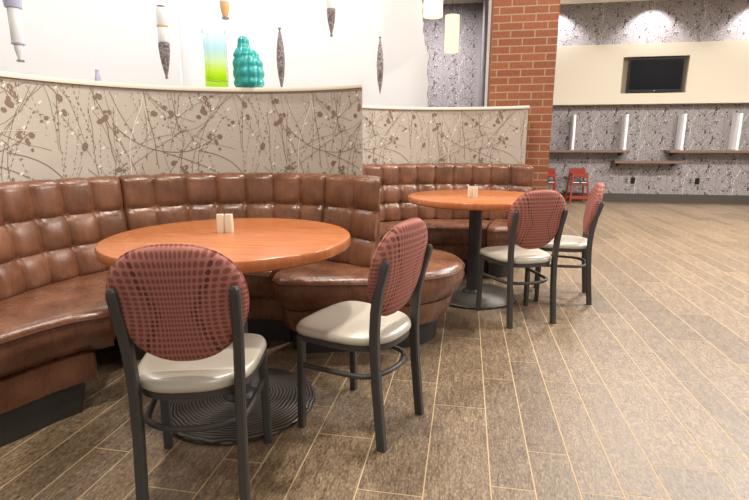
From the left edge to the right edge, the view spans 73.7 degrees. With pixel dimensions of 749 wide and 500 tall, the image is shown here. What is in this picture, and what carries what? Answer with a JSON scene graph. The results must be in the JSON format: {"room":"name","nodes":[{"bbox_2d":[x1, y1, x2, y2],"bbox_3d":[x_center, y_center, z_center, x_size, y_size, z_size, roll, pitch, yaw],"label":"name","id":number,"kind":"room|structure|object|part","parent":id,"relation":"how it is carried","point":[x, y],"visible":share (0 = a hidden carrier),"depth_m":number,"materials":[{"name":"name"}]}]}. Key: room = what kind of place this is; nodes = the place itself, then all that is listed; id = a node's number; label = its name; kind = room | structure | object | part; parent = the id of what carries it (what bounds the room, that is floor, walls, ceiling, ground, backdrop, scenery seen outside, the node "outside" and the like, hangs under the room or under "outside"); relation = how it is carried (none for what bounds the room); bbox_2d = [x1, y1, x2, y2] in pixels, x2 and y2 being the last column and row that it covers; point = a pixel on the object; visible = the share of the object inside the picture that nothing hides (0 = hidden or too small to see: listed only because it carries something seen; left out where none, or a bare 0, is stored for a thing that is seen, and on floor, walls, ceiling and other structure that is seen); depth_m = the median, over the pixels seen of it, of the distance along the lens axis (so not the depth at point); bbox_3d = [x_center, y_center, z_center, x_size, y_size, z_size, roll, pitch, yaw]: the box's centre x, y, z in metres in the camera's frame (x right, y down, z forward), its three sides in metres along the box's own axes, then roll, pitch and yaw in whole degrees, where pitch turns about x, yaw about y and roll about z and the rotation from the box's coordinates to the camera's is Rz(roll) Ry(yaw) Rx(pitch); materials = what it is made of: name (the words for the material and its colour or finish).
{"room":"eatery","nodes":[
{"label":"eatery","id":0,"kind":"room"},
{"bbox_2d":[0,0,183,85],"bbox_3d":[-3.617,-1.725,4.704,3.392,3.680,0.407,-7,14,-29],"label":"wall","id":1,"kind":"structure","parent":0,"point":[58,34],"depth_m":5.16,"materials":[{"name":"white paint"}]},
{"bbox_2d":[0,77,362,182],"bbox_3d":[-1.247,-0.136,2.615,1.144,1.447,2.444,11,16,42],"label":"wall","id":2,"kind":"structure","parent":0,"point":[49,130],"depth_m":2.99,"materials":[{"name":"beige paper"}]},
{"bbox_2d":[0,71,361,91],"bbox_3d":[-1.248,-0.857,2.465,1.165,0.025,2.470,11,16,42],"label":"trim","id":3,"kind":"structure","parent":2,"relation":"on","point":[2,73],"depth_m":2.94,"materials":[{"name":"beige paint"}]},
{"bbox_2d":[201,29,228,86],"bbox_3d":[-0.986,-1.177,3.107,0.140,0.335,0.140,-2,12,-11],"label":"glass vase","id":4,"kind":"object","parent":3,"relation":"on","point":[214,41],"visible":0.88,"depth_m":3.05,"materials":[{"name":"green glass"}]},
{"bbox_2d":[233,36,264,87],"bbox_3d":[-0.789,-1.170,3.120,0.196,0.316,0.188,0,12,-1],"label":"vase","id":5,"kind":"object","parent":3,"relation":"on","point":[248,72],"visible":0.84,"depth_m":3.07,"materials":[{"name":"teal ceramic"}]},
{"bbox_2d":[177,0,428,106],"bbox_3d":[-0.760,-1.893,5.490,2.719,3.680,0.155,0,12,1],"label":"wall","id":6,"kind":"structure","parent":0,"point":[313,57],"depth_m":5.40,"materials":[{"name":"white paint"}]},
{"bbox_2d":[0,201,748,499],"bbox_3d":[1.704,0.317,3.960,15.042,0.001,14.696,2,12,10],"label":"floor","id":7,"kind":"structure","parent":0,"point":[640,391],"depth_m":2.17,"materials":[{"name":"brown wood"}]},
{"bbox_2d":[105,244,272,499],"bbox_3d":[-0.584,0.363,1.670,0.406,0.868,0.464,-1,12,-5],"label":"dining chair","id":8,"kind":"object","parent":7,"relation":"on","point":[186,306],"visible":1,"depth_m":1.47,"materials":[{"name":"fabric"}]},
{"bbox_3d":[-0.728,0.465,1.493,0.043,0.742,0.085,-1,12,-5],"label":"leg","id":9,"kind":"part","parent":8,"relation":"part of","materials":[{"name":"grey metal"}]},
{"bbox_3d":[-0.785,0.561,1.871,0.036,0.396,0.037,-1,12,-5],"label":"leg","id":10,"kind":"part","parent":8,"relation":"part of","materials":[{"name":"grey metal"}]},
{"bbox_3d":[-0.567,0.161,1.446,0.393,0.372,0.109,-1,12,-5],"label":"backrest","id":11,"kind":"part","parent":8,"relation":"part of","materials":[{"name":"fabric"}]},
{"bbox_3d":[-0.586,0.366,1.694,0.406,0.048,0.418,-1,12,-5],"label":"seat","id":12,"kind":"part","parent":8,"relation":"part of","materials":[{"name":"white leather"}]},
{"bbox_3d":[-0.586,0.399,1.701,0.392,0.023,0.403,-1,12,-5],"label":"seat frame","id":13,"kind":"part","parent":8,"relation":"part of","materials":[{"name":"white leather"}]},
{"bbox_3d":[-0.406,0.458,1.523,0.043,0.742,0.085,-1,12,-5],"label":"leg","id":14,"kind":"part","parent":8,"relation":"part of","materials":[{"name":"grey metal"}]},
{"bbox_3d":[-0.416,0.554,1.905,0.036,0.396,0.037,-1,12,-5],"label":"leg","id":15,"kind":"part","parent":8,"relation":"part of","materials":[{"name":"grey metal"}]},
{"bbox_2d":[95,218,350,444],"bbox_3d":[-0.600,0.310,2.167,1.000,0.762,1.000,2,12,10],"label":"round table","id":16,"kind":"object","parent":7,"relation":"on","point":[255,245],"visible":0.61,"depth_m":2.06,"materials":[{"name":"orange wood"}]},
{"bbox_2d":[216,214,224,232],"bbox_3d":[-0.660,-0.115,2.147,0.031,0.079,0.031,-2,12,-10],"label":"shaker","id":17,"kind":"object","parent":16,"relation":"on","point":[220,221],"visible":0.99,"depth_m":2.13,"materials":[{"name":"beige ceramic"}]},
{"bbox_2d":[224,214,233,232],"bbox_3d":[-0.625,-0.116,2.148,0.031,0.079,0.031,0,12,-1],"label":"shaker","id":18,"kind":"object","parent":16,"relation":"on","point":[229,227],"visible":1,"depth_m":2.14,"materials":[{"name":"beige ceramic"}]},
{"bbox_2d":[0,172,464,446],"bbox_3d":[-0.768,0.088,2.739,2.653,0.958,1.258,-7,14,-30],"label":"banquette","id":19,"kind":"object","parent":7,"relation":"on","point":[55,315],"visible":0.64,"depth_m":2.60,"materials":[{"name":"brown leather"}]},
{"bbox_2d":[0,270,116,378],"bbox_3d":[-1.425,0.301,2.258,0.553,0.202,1.294,-2,12,-11],"label":"seat cushion","id":20,"kind":"object","parent":19,"relation":"on","point":[56,320],"depth_m":2.05,"materials":[{"name":"brown leather"}]},
{"bbox_3d":[-1.636,-0.050,2.318,0.356,0.513,1.287,2,12,10],"label":"backrest","id":21,"kind":"part","parent":19,"relation":"part of","materials":[{"name":"brown leather"}]},
{"bbox_3d":[-0.882,-0.211,3.071,1.259,0.513,0.332,-2,12,-8],"label":"backrest","id":22,"kind":"part","parent":19,"relation":"part of","materials":[{"name":"brown leather"}]},
{"bbox_2d":[245,269,281,300],"bbox_3d":[-0.839,0.161,2.911,1.073,0.202,0.559,-5,13,-22],"label":"seat cushion","id":23,"kind":"object","parent":19,"relation":"on","point":[262,286],"depth_m":2.74,"materials":[{"name":"brown leather"}]},
{"bbox_3d":[-0.125,-0.177,2.915,0.448,0.513,0.189,10,16,39],"label":"backrest","id":24,"kind":"part","parent":19,"relation":"part of","materials":[{"name":"brown leather"}]},
{"bbox_2d":[273,249,464,310],"bbox_3d":[0.040,0.166,2.892,0.781,0.202,1.166,9,15,37],"label":"seat cushion","id":25,"kind":"object","parent":19,"relation":"on","point":[316,286],"depth_m":2.63,"materials":[{"name":"brown leather"}]},
{"bbox_2d":[296,218,432,452],"bbox_3d":[-0.048,0.286,2.030,0.464,0.868,0.406,7,14,31],"label":"dining chair","id":26,"kind":"object","parent":7,"relation":"on","point":[400,261],"visible":1,"depth_m":1.90,"materials":[{"name":"fabric"}]},
{"bbox_3d":[-0.293,0.530,2.016,0.037,0.396,0.036,7,14,31],"label":"leg","id":27,"kind":"part","parent":26,"relation":"part of","materials":[{"name":"grey metal"}]},
{"bbox_3d":[-0.067,0.291,2.044,0.418,0.048,0.406,7,14,31],"label":"seat","id":28,"kind":"part","parent":26,"relation":"part of","materials":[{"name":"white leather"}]},
{"bbox_3d":[-0.067,0.325,2.051,0.403,0.023,0.392,7,14,31],"label":"seat frame","id":29,"kind":"part","parent":26,"relation":"part of","materials":[{"name":"grey metal"}]},
{"bbox_3d":[-0.097,0.464,2.323,0.037,0.396,0.036,7,14,31],"label":"leg","id":30,"kind":"part","parent":26,"relation":"part of","materials":[{"name":"grey metal"}]},
{"bbox_3d":[0.019,0.396,1.817,0.085,0.742,0.043,7,14,31],"label":"leg","id":31,"kind":"part","parent":26,"relation":"part of","materials":[{"name":"grey metal"}]},
{"bbox_3d":[0.103,0.067,1.887,0.109,0.372,0.393,7,14,31],"label":"backrest","id":32,"kind":"part","parent":26,"relation":"part of","materials":[{"name":"fabric"}]},
{"bbox_3d":[0.190,0.338,2.085,0.085,0.742,0.043,7,14,31],"label":"leg","id":33,"kind":"part","parent":26,"relation":"part of","materials":[{"name":"grey metal"}]},
{"bbox_2d":[363,163,533,277],"bbox_3d":[0.379,-0.248,4.309,1.998,0.958,0.865,-4,13,-17],"label":"banquette","id":34,"kind":"object","parent":7,"relation":"on","point":[447,229],"visible":0.4,"depth_m":4.48,"materials":[{"name":"brown leather"}]},
{"bbox_2d":[380,219,493,246],"bbox_3d":[0.341,-0.128,4.264,1.635,0.202,0.656,-5,13,-23],"label":"seat cushion","id":35,"kind":"object","parent":34,"relation":"on","point":[441,232],"depth_m":4.22,"materials":[{"name":"brown leather"}]},
{"bbox_3d":[0.348,-0.489,4.372,1.999,0.513,0.635,-4,13,-16],"label":"backrest","id":36,"kind":"part","parent":34,"relation":"part of","materials":[{"name":"brown leather"}]},
{"bbox_2d":[487,219,515,246],"bbox_3d":[1.154,-0.150,4.367,0.362,0.202,0.628,2,12,10],"label":"seat cushion","id":37,"kind":"object","parent":34,"relation":"on","point":[497,230],"depth_m":4.12,"materials":[{"name":"brown leather"}]},
{"bbox_2d":[408,190,525,309],"bbox_3d":[0.746,-0.024,3.731,1.000,0.762,1.000,-7,14,-29],"label":"round table","id":38,"kind":"object","parent":7,"relation":"on","point":[493,296],"visible":0.64,"depth_m":3.64,"materials":[{"name":"wood"}]},
{"bbox_2d":[467,186,472,197],"bbox_3d":[0.674,-0.411,3.529,0.031,0.079,0.031,1,12,4],"label":"shaker","id":39,"kind":"object","parent":38,"relation":"on","point":[470,188],"visible":1,"depth_m":3.51,"materials":[{"name":"beige ceramic"}]},
{"bbox_2d":[472,186,477,197],"bbox_3d":[0.705,-0.406,3.508,0.031,0.079,0.031,-1,12,-4],"label":"shaker","id":40,"kind":"object","parent":38,"relation":"on","point":[475,188],"visible":1,"depth_m":3.50,"materials":[{"name":"beige ceramic"}]},
{"bbox_2d":[475,189,567,328],"bbox_3d":[0.950,0.019,3.275,0.406,0.868,0.464,-3,13,-15],"label":"dining chair","id":41,"kind":"object","parent":7,"relation":"on","point":[536,217],"visible":1,"depth_m":3.09,"materials":[{"name":"fabric"}]},
{"bbox_3d":[0.725,0.226,3.438,0.036,0.396,0.037,-3,13,-15],"label":"leg","id":42,"kind":"part","parent":41,"relation":"part of","materials":[{"name":"grey metal"}]},
{"bbox_3d":[0.844,0.126,3.076,0.043,0.742,0.085,-3,13,-15],"label":"leg","id":43,"kind":"part","parent":41,"relation":"part of","materials":[{"name":"grey metal"}]},
{"bbox_3d":[0.944,0.022,3.298,0.406,0.048,0.418,-3,13,-15],"label":"seat","id":44,"kind":"part","parent":41,"relation":"part of","materials":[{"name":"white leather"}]},
{"bbox_3d":[0.944,0.056,3.305,0.392,0.023,0.403,-3,13,-15],"label":"seat frame","id":45,"kind":"part","parent":41,"relation":"part of","materials":[{"name":"grey metal"}]},
{"bbox_3d":[1.081,0.204,3.537,0.036,0.396,0.037,-3,13,-15],"label":"leg","id":46,"kind":"part","parent":41,"relation":"part of","materials":[{"name":"grey metal"}]},
{"bbox_3d":[0.999,-0.184,3.057,0.393,0.372,0.109,-3,13,-15],"label":"backrest","id":47,"kind":"part","parent":41,"relation":"part of","materials":[{"name":"fabric"}]},
{"bbox_3d":[1.155,0.108,3.162,0.043,0.742,0.085,-3,13,-15],"label":"leg","id":48,"kind":"part","parent":41,"relation":"part of","materials":[{"name":"grey metal"}]},
{"bbox_2d":[547,168,555,190],"bbox_3d":[3.365,-1.268,9.790,0.376,0.658,0.368,3,12,13],"label":"high chair","id":49,"kind":"object","parent":7,"relation":"on","point":[551,171],"visible":0.3,"depth_m":9.64,"materials":[{"name":"red wood"}]},
{"bbox_3d":[3.389,-1.555,9.832,0.304,0.113,0.032,3,12,13],"label":"rail","id":50,"kind":"part","parent":49,"relation":"part of","materials":[{"name":"brown wood"}]},
{"bbox_3d":[3.481,-1.196,9.635,0.040,0.583,0.116,-5,13,-21],"label":"leg","id":51,"kind":"part","parent":49,"relation":"part of","materials":[{"name":"brown wood"}]},
{"bbox_2d":[534,182,603,304],"bbox_3d":[1.413,-0.075,3.715,0.464,0.868,0.406,4,13,17],"label":"dining chair","id":52,"kind":"object","parent":7,"relation":"on","point":[594,206],"visible":0.8,"depth_m":3.57,"materials":[{"name":"fabric"}]},
{"bbox_3d":[1.193,0.182,3.642,0.037,0.396,0.036,4,13,17],"label":"leg","id":53,"kind":"part","parent":52,"relation":"part of","materials":[{"name":"grey metal"}]},
{"bbox_3d":[1.392,-0.035,3.731,0.403,0.023,0.392,4,13,17],"label":"seat frame","id":54,"kind":"part","parent":52,"relation":"part of","materials":[{"name":"grey metal"}]},
{"bbox_3d":[1.391,-0.069,3.724,0.418,0.048,0.406,4,13,17],"label":"seat","id":55,"kind":"part","parent":52,"relation":"part of","materials":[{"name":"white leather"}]},
{"bbox_3d":[1.633,-0.035,3.828,0.085,0.742,0.043,4,13,17],"label":"leg","id":56,"kind":"part","parent":52,"relation":"part of","materials":[{"name":"grey metal"}]},
{"bbox_3d":[1.583,-0.303,3.613,0.109,0.372,0.393,4,13,17],"label":"backrest","id":57,"kind":"part","parent":52,"relation":"part of","materials":[{"name":"fabric"}]},
{"bbox_3d":[1.538,0.030,3.526,0.085,0.742,0.043,4,13,17],"label":"leg","id":58,"kind":"part","parent":52,"relation":"part of","materials":[{"name":"grey metal"}]},
{"bbox_2d":[564,168,588,203],"bbox_3d":[3.936,-1.246,9.689,0.376,0.658,0.368,1,12,4],"label":"high chair","id":59,"kind":"object","parent":7,"relation":"on","point":[574,172],"visible":1,"depth_m":9.58,"materials":[{"name":"red wood"}]},
{"bbox_3d":[3.796,-1.268,9.834,0.040,0.639,0.116,-7,14,-29],"label":"leg","id":60,"kind":"part","parent":59,"relation":"part of","materials":[{"name":"brown wood"}]},
{"bbox_3d":[3.775,-1.183,9.576,0.040,0.583,0.116,10,15,38],"label":"leg","id":61,"kind":"part","parent":59,"relation":"part of","materials":[{"name":"brown wood"}]},
{"bbox_3d":[3.944,-1.534,9.733,0.304,0.113,0.032,1,12,4],"label":"rail","id":62,"kind":"part","parent":59,"relation":"part of","materials":[{"name":"brown wood"}]},
{"bbox_3d":[3.924,-1.002,9.584,0.320,0.056,0.036,1,12,4],"label":"foot rail","id":63,"kind":"part","parent":59,"relation":"part of","materials":[{"name":"brown wood"}]},
{"bbox_3d":[3.927,-1.421,9.539,0.288,0.066,0.028,1,12,4],"label":"rail","id":64,"kind":"part","parent":59,"relation":"part of","materials":[{"name":"brown wood"}]},
{"bbox_3d":[4.097,-1.263,9.811,0.040,0.639,0.116,10,15,38],"label":"leg","id":65,"kind":"part","parent":59,"relation":"part of","materials":[{"name":"brown wood"}]},
{"bbox_3d":[4.075,-1.179,9.553,0.040,0.583,0.116,-7,14,-29],"label":"leg","id":66,"kind":"part","parent":59,"relation":"part of","materials":[{"name":"brown wood"}]},
{"bbox_2d":[362,108,527,164],"bbox_3d":[0.280,-0.527,4.478,2.115,1.433,0.589,-4,13,-19],"label":"wall","id":67,"kind":"structure","parent":0,"point":[388,135],"depth_m":4.58,"materials":[{"name":"beige paper"}]},
{"bbox_2d":[362,105,529,109],"bbox_3d":[0.281,-1.241,4.325,2.136,0.025,0.617,-4,13,-18],"label":"trim","id":68,"kind":"structure","parent":67,"relation":"on","point":[363,106],"depth_m":4.52,"materials":[{"name":"beige paint"}]},
{"bbox_2d":[423,2,482,106],"bbox_3d":[-1.280,-2.914,10.264,6.690,3.680,0.102,2,12,10],"label":"wall","id":69,"kind":"structure","parent":0,"point":[453,79],"depth_m":9.55,"materials":[{"name":"grey paper"}]},
{"bbox_2d":[478,0,488,106],"bbox_3d":[1.686,-2.338,7.569,0.132,3.680,5.070,2,12,10],"label":"wall","id":70,"kind":"structure","parent":0,"point":[485,2],"depth_m":7.30,"materials":[{"name":"grey paint"}]},
{"bbox_2d":[484,0,491,106],"bbox_3d":[1.167,-1.828,5.187,0.025,3.680,0.090,2,12,10],"label":"trim","id":71,"kind":"structure","parent":70,"relation":"attached to","point":[490,1],"depth_m":5.11,"materials":[{"name":"white paint"}]},
{"bbox_2d":[487,0,559,190],"bbox_3d":[1.399,-1.748,4.813,0.567,3.680,0.580,2,12,10],"label":"brick pillar","id":72,"kind":"structure","parent":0,"point":[523,33],"depth_m":4.54,"materials":[{"name":"brick"}]},
{"bbox_2d":[422,0,646,4],"bbox_3d":[1.714,-3.332,3.231,15.000,0.080,13.200,2,12,10],"label":"ceiling","id":73,"kind":"structure","parent":0,"point":[444,1],"depth_m":9.19,"materials":[{"name":"beige paint"}]},
{"bbox_2d":[2,0,25,61],"bbox_3d":[-2.632,-2.354,3.517,0.120,1.951,0.120,2,12,10],"label":"hanging ornament","id":74,"kind":"object","parent":73,"relation":"hanging from","point":[13,7],"visible":1,"depth_m":3.64,"materials":[{"name":"white ceramic"}]},
{"bbox_2d":[89,0,101,80],"bbox_3d":[-2.368,-2.292,4.105,0.068,2.320,0.068,2,12,10],"label":"hanging ornament","id":75,"kind":"object","parent":73,"relation":"hanging from","point":[97,74],"visible":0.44,"depth_m":4.26,"materials":[{"name":"white"}]},
{"bbox_3d":[-2.368,-2.477,4.065,0.004,1.942,0.004,10,16,39],"label":"cord","id":76,"kind":"part","parent":75,"relation":"part of","materials":[{"name":"white plastic"}]},
{"bbox_2d":[155,0,169,78],"bbox_3d":[-1.733,-2.415,3.961,0.090,2.018,0.090,12,17,43],"label":"hanging ornament","id":77,"kind":"object","parent":73,"relation":"hanging from","point":[161,12],"visible":1,"depth_m":4.07,"materials":[{"name":"white ceramic"}]},
{"bbox_2d":[219,0,229,19],"bbox_3d":[-1.187,-2.611,3.818,0.084,1.576,0.084,2,12,10],"label":"hanging ornament","id":78,"kind":"object","parent":73,"relation":"hanging from","point":[224,4],"visible":1,"depth_m":3.94,"materials":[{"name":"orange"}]},
{"bbox_2d":[276,0,284,86],"bbox_3d":[-0.782,-2.382,4.000,0.068,2.100,0.068,2,12,10],"label":"hanging ornament","id":79,"kind":"object","parent":73,"relation":"hanging from","point":[280,57],"visible":0.96,"depth_m":4.14,"materials":[{"name":"brown"}]},
{"bbox_2d":[326,0,334,36],"bbox_3d":[-0.349,-2.563,3.881,0.072,1.696,0.072,2,12,10],"label":"hanging ornament","id":80,"kind":"object","parent":73,"relation":"hanging from","point":[330,4],"visible":1,"depth_m":4.00,"materials":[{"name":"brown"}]},
{"bbox_2d":[377,37,382,92],"bbox_3d":[0.048,-2.404,4.153,0.060,2.120,0.060,2,12,10],"label":"hanging ornament","id":81,"kind":"object","parent":73,"relation":"hanging from","point":[380,51],"visible":1,"depth_m":4.30,"materials":[{"name":"brown"}]},
{"bbox_2d":[423,0,442,18],"bbox_3d":[0.580,-2.956,4.820,0.190,1.320,0.190,2,12,10],"label":"pendant lamp","id":82,"kind":"object","parent":73,"relation":"hanging from","point":[433,9],"visible":1,"depth_m":4.87,"materials":[{"name":"beige glass"}]},
{"bbox_2d":[444,8,459,53],"bbox_3d":[1.034,-3.318,6.581,0.190,1.350,0.190,2,12,10],"label":"pendant lamp","id":83,"kind":"object","parent":73,"relation":"hanging from","point":[452,21],"visible":1,"depth_m":6.60,"materials":[{"name":"beige glass"}]},
{"bbox_2d":[547,0,748,194],"bbox_3d":[6.158,-2.720,9.356,8.340,3.680,0.122,2,12,10],"label":"wall","id":84,"kind":"structure","parent":0,"point":[652,129],"depth_m":9.47,"materials":[{"name":"grey paper"}]},
{"bbox_2d":[568,115,575,149],"bbox_3d":[3.829,-2.268,9.668,0.060,0.655,0.294,2,12,10],"label":"divider fin","id":85,"kind":"object","parent":84,"relation":"attached to","point":[573,117],"visible":1,"depth_m":9.59,"materials":[{"name":"white paint"}]},
{"bbox_2d":[549,150,629,155],"bbox_3d":[3.622,-1.899,9.784,2.480,0.115,0.300,2,12,10],"label":"wall shelf","id":86,"kind":"object","parent":84,"relation":"attached to","point":[619,152],"visible":0.57,"depth_m":9.53,"materials":[{"name":"brown wood"}]},
{"bbox_2d":[549,150,629,152],"bbox_3d":[3.622,-1.933,9.776,2.480,0.045,0.300,2,12,10],"label":"countertop","id":87,"kind":"structure","parent":86,"relation":"on","point":[580,151],"depth_m":9.53,"materials":[{"name":"brown wood"}]},
{"bbox_2d":[618,114,628,149],"bbox_3d":[4.744,-2.233,9.507,0.060,0.655,0.294,2,12,10],"label":"divider fin","id":88,"kind":"object","parent":84,"relation":"attached to","point":[625,118],"visible":0.93,"depth_m":9.44,"materials":[{"name":"white paint"}]},
{"bbox_2d":[624,177,628,183],"bbox_3d":[4.936,-1.364,9.805,0.080,0.120,0.010,2,12,10],"label":"wall outlet","id":89,"kind":"object","parent":84,"relation":"attached to","point":[626,179],"visible":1,"depth_m":9.80,"materials":[{"name":"grey plastic"}]},
{"bbox_2d":[630,177,634,183],"bbox_3d":[5.055,-1.360,9.784,0.080,0.120,0.010,2,12,10],"label":"wall outlet","id":90,"kind":"object","parent":84,"relation":"attached to","point":[632,181],"visible":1,"depth_m":9.78,"materials":[{"name":"black plastic"}]},
{"bbox_2d":[611,160,684,166],"bbox_3d":[5.196,-1.644,9.547,1.220,0.115,0.300,2,12,10],"label":"wall shelf","id":91,"kind":"object","parent":84,"relation":"attached to","point":[618,162],"visible":1,"depth_m":9.41,"materials":[{"name":"brown wood"}]},
{"bbox_2d":[611,160,684,163],"bbox_3d":[5.196,-1.678,9.540,1.220,0.045,0.300,2,12,10],"label":"countertop","id":92,"kind":"structure","parent":91,"relation":"on","point":[612,161],"depth_m":9.40,"materials":[{"name":"brown wood"}]},
{"bbox_2d":[553,40,748,105],"bbox_3d":[6.204,-3.213,9.077,8.190,1.060,0.200,2,12,10],"label":"wall panel","id":93,"kind":"object","parent":84,"relation":"attached to","point":[715,72],"visible":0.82,"depth_m":9.19,"materials":[{"name":"beige paint"}]},
{"bbox_2d":[626,57,684,92],"bbox_3d":[5.187,-3.234,9.273,0.940,0.600,0.156,2,12,10],"label":"television","id":94,"kind":"object","parent":93,"relation":"attached to","point":[644,74],"visible":1,"depth_m":9.20,"materials":[{"name":"black plastic"}]},
{"bbox_2d":[559,192,748,203],"bbox_3d":[6.215,-0.985,9.645,8.200,0.165,0.020,2,12,10],"label":"baseboard","id":95,"kind":"structure","parent":84,"relation":"attached to","point":[607,197],"depth_m":9.72,"materials":[{"name":"grey"}]},
{"bbox_2d":[674,114,686,149],"bbox_3d":[5.718,-2.196,9.334,0.060,0.655,0.294,2,12,10],"label":"divider fin","id":96,"kind":"object","parent":84,"relation":"attached to","point":[682,118],"visible":0.86,"depth_m":9.28,"materials":[{"name":"white paint"}]},
{"bbox_2d":[664,150,748,155],"bbox_3d":[6.790,-1.779,9.223,2.580,0.115,0.300,2,12,10],"label":"wall shelf","id":97,"kind":"object","parent":84,"relation":"attached to","point":[672,152],"visible":1,"depth_m":9.20,"materials":[{"name":"brown wood"}]},
{"bbox_2d":[664,150,748,152],"bbox_3d":[6.790,-1.813,9.216,2.580,0.045,0.300,2,12,10],"label":"countertop","id":98,"kind":"structure","parent":97,"relation":"on","point":[665,151],"depth_m":9.19,"materials":[{"name":"brown wood"}]},
{"bbox_2d":[727,113,742,149],"bbox_3d":[6.623,-2.162,9.174,0.060,0.655,0.294,2,12,10],"label":"divider fin","id":99,"kind":"object","parent":84,"relation":"attached to","point":[737,119],"visible":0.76,"depth_m":9.13,"materials":[{"name":"white paint"}]}
]}

